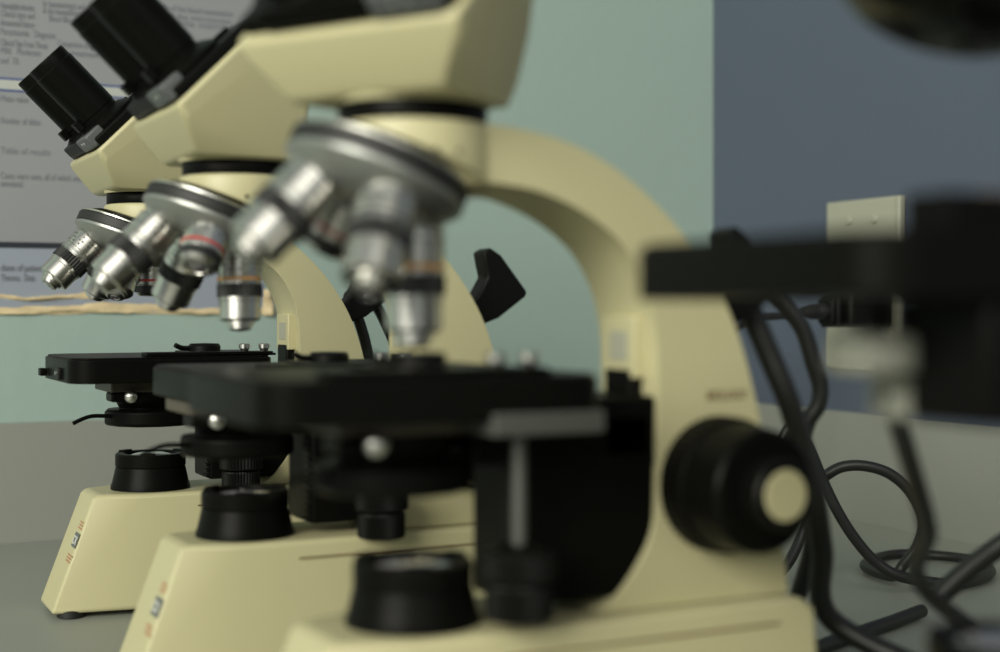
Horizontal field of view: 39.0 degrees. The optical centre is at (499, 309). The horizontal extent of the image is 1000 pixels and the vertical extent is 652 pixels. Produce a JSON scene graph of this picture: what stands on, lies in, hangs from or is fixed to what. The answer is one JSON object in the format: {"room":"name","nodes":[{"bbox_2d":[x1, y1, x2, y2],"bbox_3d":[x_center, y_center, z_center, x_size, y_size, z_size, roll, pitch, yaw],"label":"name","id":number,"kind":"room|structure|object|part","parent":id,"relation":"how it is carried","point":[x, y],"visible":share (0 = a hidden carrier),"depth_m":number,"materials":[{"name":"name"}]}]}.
{"room":"laboratory","nodes":[
{"label":"laboratory","id":0,"kind":"room"},
{"bbox_2d":[0,0,712,422],"bbox_3d":[-1.575,-0.450,1.049,4.145,2.900,0.100,0,0,-27],"label":"wall","id":1,"kind":"structure","parent":0,"point":[628,84],"depth_m":1.84,"materials":[{"name":"teal paint"}]},
{"bbox_2d":[0,420,208,543],"bbox_3d":[-0.932,0.206,1.314,2.733,0.168,0.012,0,0,-27],"label":"trim","id":2,"kind":"structure","parent":1,"relation":"attached to","point":[45,467],"depth_m":1.53,"materials":[{"name":"grey laminate"}]},
{"bbox_2d":[0,0,252,247],"bbox_3d":[-0.566,-0.344,1.505,0.658,0.552,0.003,0,0,-27],"label":"poster","id":3,"kind":"object","parent":1,"relation":"attached to","point":[42,198],"visible":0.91,"depth_m":1.54,"materials":[{"name":"paper"}]},
{"bbox_2d":[0,248,275,314],"bbox_3d":[-0.560,-0.030,1.504,0.668,0.074,0.011,0,0,-27],"label":"notice","id":4,"kind":"object","parent":1,"relation":"attached to","point":[23,291],"visible":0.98,"depth_m":1.54,"materials":[{"name":"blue paper"}]},
{"bbox_2d":[713,0,999,413],"bbox_3d":[1.246,-0.450,0.186,0.100,2.900,4.200,0,0,-27],"label":"wall","id":5,"kind":"structure","parent":0,"point":[814,107],"depth_m":1.74,"materials":[{"name":"blue paint"}]},
{"bbox_2d":[827,195,905,365],"bbox_3d":[0.428,-0.031,1.663,0.018,0.200,0.127,0,0,-27],"label":"wall socket","id":6,"kind":"object","parent":5,"relation":"attached to","point":[881,212],"visible":0.35,"depth_m":1.65,"materials":[{"name":"beige plastic"}]},
{"bbox_2d":[735,301,859,331],"bbox_3d":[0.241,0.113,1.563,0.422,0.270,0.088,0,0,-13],"label":"plug","id":7,"kind":"object","parent":6,"relation":"in","point":[830,314],"visible":0.36,"depth_m":1.58,"materials":[{"name":"black plastic"}]},
{"bbox_3d":[0.186,0.124,1.542,0.316,0.250,0.062,0,0,-4],"label":"cord","id":8,"kind":"part","parent":7,"relation":"part of","materials":[{"name":"black plastic"}]},
{"bbox_2d":[756,403,999,545],"bbox_3d":[0.924,0.206,0.695,0.012,0.168,2.800,0,0,-27],"label":"trim","id":9,"kind":"structure","parent":5,"relation":"attached to","point":[960,464],"depth_m":1.57,"materials":[{"name":"grey paint"}]},
{"bbox_3d":[-0.622,1.025,-0.822,4.145,0.050,4.100,0,0,-27],"label":"floor","id":10,"kind":"structure","parent":0,"visible":0},
{"bbox_2d":[0,516,999,651],"bbox_3d":[0.318,0.625,0.492,1.253,0.750,2.588,0,0,-27],"label":"laboratory bench","id":11,"kind":"object","parent":10,"relation":"on","point":[26,624],"visible":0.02,"depth_m":1.21,"materials":[{"name":"grey laminate"}]},
{"bbox_2d":[18,45,388,619],"bbox_3d":[-0.120,0.018,1.290,0.606,0.463,0.181,0,0,-27],"label":"microscope","id":12,"kind":"object","parent":11,"relation":"on","point":[114,533],"visible":0.49,"depth_m":1.16,"materials":[{"name":"beige metal"}]},
{"bbox_3d":[-0.336,0.090,1.164,0.034,0.009,0.004,0,0,-34],"label":"aperture lever","id":13,"kind":"part","parent":12,"relation":"part of","materials":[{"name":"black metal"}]},
{"bbox_3d":[-0.332,-0.157,1.182,0.051,0.053,0.088,0,0,-27],"label":"hinge plate","id":14,"kind":"part","parent":12,"relation":"part of","materials":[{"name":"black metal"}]},
{"bbox_3d":[-0.324,-0.159,1.186,0.055,0.056,0.120,0,0,-27],"label":"plate","id":15,"kind":"part","parent":12,"relation":"part of","materials":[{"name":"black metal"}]},
{"bbox_3d":[-0.252,0.032,1.201,0.027,0.008,0.027,0,0,-27],"label":"clamp knob","id":16,"kind":"part","parent":12,"relation":"part of","materials":[{"name":"black plastic"}]},
{"bbox_3d":[-0.217,0.125,1.184,0.036,0.016,0.036,0,0,-27],"label":"knob","id":17,"kind":"part","parent":12,"relation":"part of","materials":[{"name":"black plastic"}]},
{"bbox_3d":[-0.217,0.143,1.184,0.032,0.017,0.032,0,0,-27],"label":"knob","id":18,"kind":"part","parent":12,"relation":"part of","materials":[{"name":"black plastic"}]},
{"bbox_3d":[-0.190,0.019,1.254,0.008,0.032,0.032,0,0,-27],"label":"rail","id":19,"kind":"part","parent":12,"relation":"part of","materials":[{"name":"beige metal"}]},
{"bbox_3d":[-0.206,0.031,1.246,0.208,0.239,0.056,0,0,-27],"label":"arm","id":20,"kind":"part","parent":12,"relation":"part of","materials":[{"name":"beige metal"}]},
{"bbox_3d":[0.004,0.115,1.315,0.299,0.268,0.081,0,0,-5],"label":"power cord","id":21,"kind":"part","parent":12,"relation":"part of","materials":[{"name":"black plastic"}]},
{"bbox_3d":[0.011,0.112,1.369,0.299,0.274,0.060,0,0,-27],"label":"power cord","id":22,"kind":"part","parent":12,"relation":"part of","materials":[{"name":"black plastic"}]},
{"bbox_2d":[70,0,525,651],"bbox_3d":[-0.120,0.018,0.977,0.333,0.463,0.172,0,0,-27],"label":"microscope","id":23,"kind":"object","parent":11,"relation":"on","point":[247,574],"visible":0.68,"depth_m":0.92,"materials":[{"name":"beige metal"}]},
{"bbox_3d":[-0.216,0.090,0.912,0.034,0.009,0.004,0,0,-34],"label":"aperture lever","id":24,"kind":"part","parent":23,"relation":"part of","materials":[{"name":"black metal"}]},
{"bbox_3d":[-0.211,-0.157,0.931,0.051,0.053,0.088,0,0,-27],"label":"hinge plate","id":25,"kind":"part","parent":23,"relation":"part of","materials":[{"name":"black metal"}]},
{"bbox_3d":[-0.203,-0.159,0.934,0.055,0.056,0.120,0,0,-27],"label":"plate","id":26,"kind":"part","parent":23,"relation":"part of","materials":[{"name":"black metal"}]},
{"bbox_3d":[-0.116,0.032,0.957,0.027,0.008,0.027,0,0,-27],"label":"clamp knob","id":27,"kind":"part","parent":23,"relation":"part of","materials":[{"name":"black plastic"}]},
{"bbox_3d":[-0.079,0.125,0.942,0.036,0.016,0.036,0,0,-27],"label":"knob","id":28,"kind":"part","parent":23,"relation":"part of","materials":[{"name":"black plastic"}]},
{"bbox_3d":[-0.079,0.143,0.942,0.032,0.017,0.032,0,0,-27],"label":"knob","id":29,"kind":"part","parent":23,"relation":"part of","materials":[{"name":"black plastic"}]},
{"bbox_3d":[-0.070,0.019,1.003,0.008,0.032,0.032,0,0,-27],"label":"rail","id":30,"kind":"part","parent":23,"relation":"part of","materials":[{"name":"beige ceramic"}]},
{"bbox_3d":[-0.086,0.031,0.994,0.208,0.239,0.056,0,0,-27],"label":"arm","id":31,"kind":"part","parent":23,"relation":"part of","materials":[{"name":"metal"}]},
{"bbox_3d":[-0.014,0.089,0.977,0.070,0.070,0.048,0,0,-27],"label":"coarse focus knob","id":32,"kind":"part","parent":23,"relation":"part of","materials":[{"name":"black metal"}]},
{"bbox_2d":[189,0,927,651],"bbox_3d":[0.164,0.018,0.814,0.697,0.463,0.258,0,0,-42],"label":"microscope","id":33,"kind":"object","parent":11,"relation":"on","point":[655,509],"visible":0.98,"depth_m":0.68,"materials":[{"name":"beige metal"}]},
{"bbox_3d":[-0.091,0.080,0.644,0.034,0.009,0.004,0,0,-34],"label":"aperture lever","id":34,"kind":"part","parent":33,"relation":"part of","materials":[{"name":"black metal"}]},
{"bbox_3d":[-0.063,-0.157,0.652,0.088,0.053,0.051,0,0,32],"label":"hinge plate","id":35,"kind":"part","parent":33,"relation":"part of","materials":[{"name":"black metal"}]},
{"bbox_3d":[-0.058,-0.159,0.659,0.108,0.056,0.130,0,0,-27],"label":"plate","id":36,"kind":"part","parent":33,"relation":"part of","materials":[{"name":"black metal"}]},
{"bbox_3d":[-0.039,0.024,0.664,0.027,0.008,0.027,0,0,-27],"label":"clamp knob","id":37,"kind":"part","parent":33,"relation":"part of","materials":[{"name":"black plastic"}]},
{"bbox_3d":[0.009,0.117,0.654,0.036,0.016,0.036,0,0,-27],"label":"knob","id":38,"kind":"part","parent":33,"relation":"part of","materials":[{"name":"black plastic"}]},
{"bbox_3d":[0.009,0.135,0.654,0.032,0.017,0.032,0,0,-27],"label":"knob","id":39,"kind":"part","parent":33,"relation":"part of","materials":[{"name":"black plastic"}]},
{"bbox_3d":[0.049,0.031,0.731,0.208,0.239,0.056,0,0,-27],"label":"arm","id":40,"kind":"part","parent":33,"relation":"part of","materials":[{"name":"beige ceramic"}]},
{"bbox_3d":[0.065,0.019,0.739,0.008,0.032,0.032,0,0,-27],"label":"rail","id":41,"kind":"part","parent":33,"relation":"part of","materials":[{"name":"beige ceramic"}]},
{"bbox_3d":[0.121,0.089,0.714,0.070,0.070,0.048,0,0,-27],"label":"coarse focus knob","id":42,"kind":"part","parent":33,"relation":"part of","materials":[{"name":"black plastic"}]},
{"bbox_3d":[0.135,0.089,0.686,0.036,0.036,0.014,0,0,-27],"label":"fine focus knob","id":43,"kind":"part","parent":33,"relation":"part of","materials":[{"name":"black plastic"}]},
{"bbox_3d":[0.290,0.117,0.827,0.331,0.266,0.082,0,0,-13],"label":"power cord","id":44,"kind":"part","parent":33,"relation":"part of","materials":[{"name":"black plastic"}]},
{"bbox_3d":[0.249,0.114,1.019,0.051,0.270,0.300,0,0,30],"label":"power cord","id":45,"kind":"part","parent":33,"relation":"part of","materials":[{"name":"black plastic"}]},
{"bbox_2d":[639,0,999,651],"bbox_3d":[0.269,-0.009,0.611,0.284,0.518,0.510,0,0,33],"label":"microscope","id":46,"kind":"object","parent":11,"relation":"on","point":[941,271],"visible":1,"depth_m":0.45,"materials":[{"name":"black metal"}]},
{"bbox_3d":[0.124,0.014,0.467,0.031,0.012,0.031,0,0,-27],"label":"silver knob","id":47,"kind":"part","parent":46,"relation":"part of","materials":[{"name":"grey paint"}]},
{"bbox_3d":[0.124,0.003,0.467,0.010,0.011,0.010,0,0,-27],"label":"knob stem","id":48,"kind":"part","parent":46,"relation":"part of","materials":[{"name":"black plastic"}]},
{"bbox_3d":[0.141,0.028,0.482,0.034,0.009,0.004,0,0,-34],"label":"aperture lever","id":49,"kind":"part","parent":46,"relation":"part of","materials":[{"name":"silver metal"}]},
{"bbox_3d":[0.140,0.029,0.482,0.027,0.014,0.027,0,0,-27],"label":"silver knob","id":50,"kind":"part","parent":46,"relation":"part of","materials":[{"name":"grey paint"}]},
{"bbox_3d":[0.140,0.010,0.482,0.010,0.026,0.010,0,0,-27],"label":"knob stem","id":51,"kind":"part","parent":46,"relation":"part of","materials":[{"name":"silver plastic"}]},
{"bbox_3d":[0.318,0.128,0.700,0.348,0.241,0.095,0,0,-14],"label":"power cord","id":52,"kind":"part","parent":46,"relation":"part of","materials":[{"name":"black plastic"}]},
{"bbox_3d":[0.344,0.145,0.772,0.087,0.068,0.226,0,0,-27],"label":"power cord","id":53,"kind":"part","parent":46,"relation":"part of","materials":[{"name":"black plastic"}]},
{"bbox_2d":[780,426,995,588],"bbox_3d":[0.274,0.172,1.262,0.436,0.154,0.151,0,0,-27],"label":"power cord","id":54,"kind":"object","parent":11,"relation":"on","point":[873,564],"visible":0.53,"depth_m":1.26,"materials":[{"name":"black plastic"}]}
]}

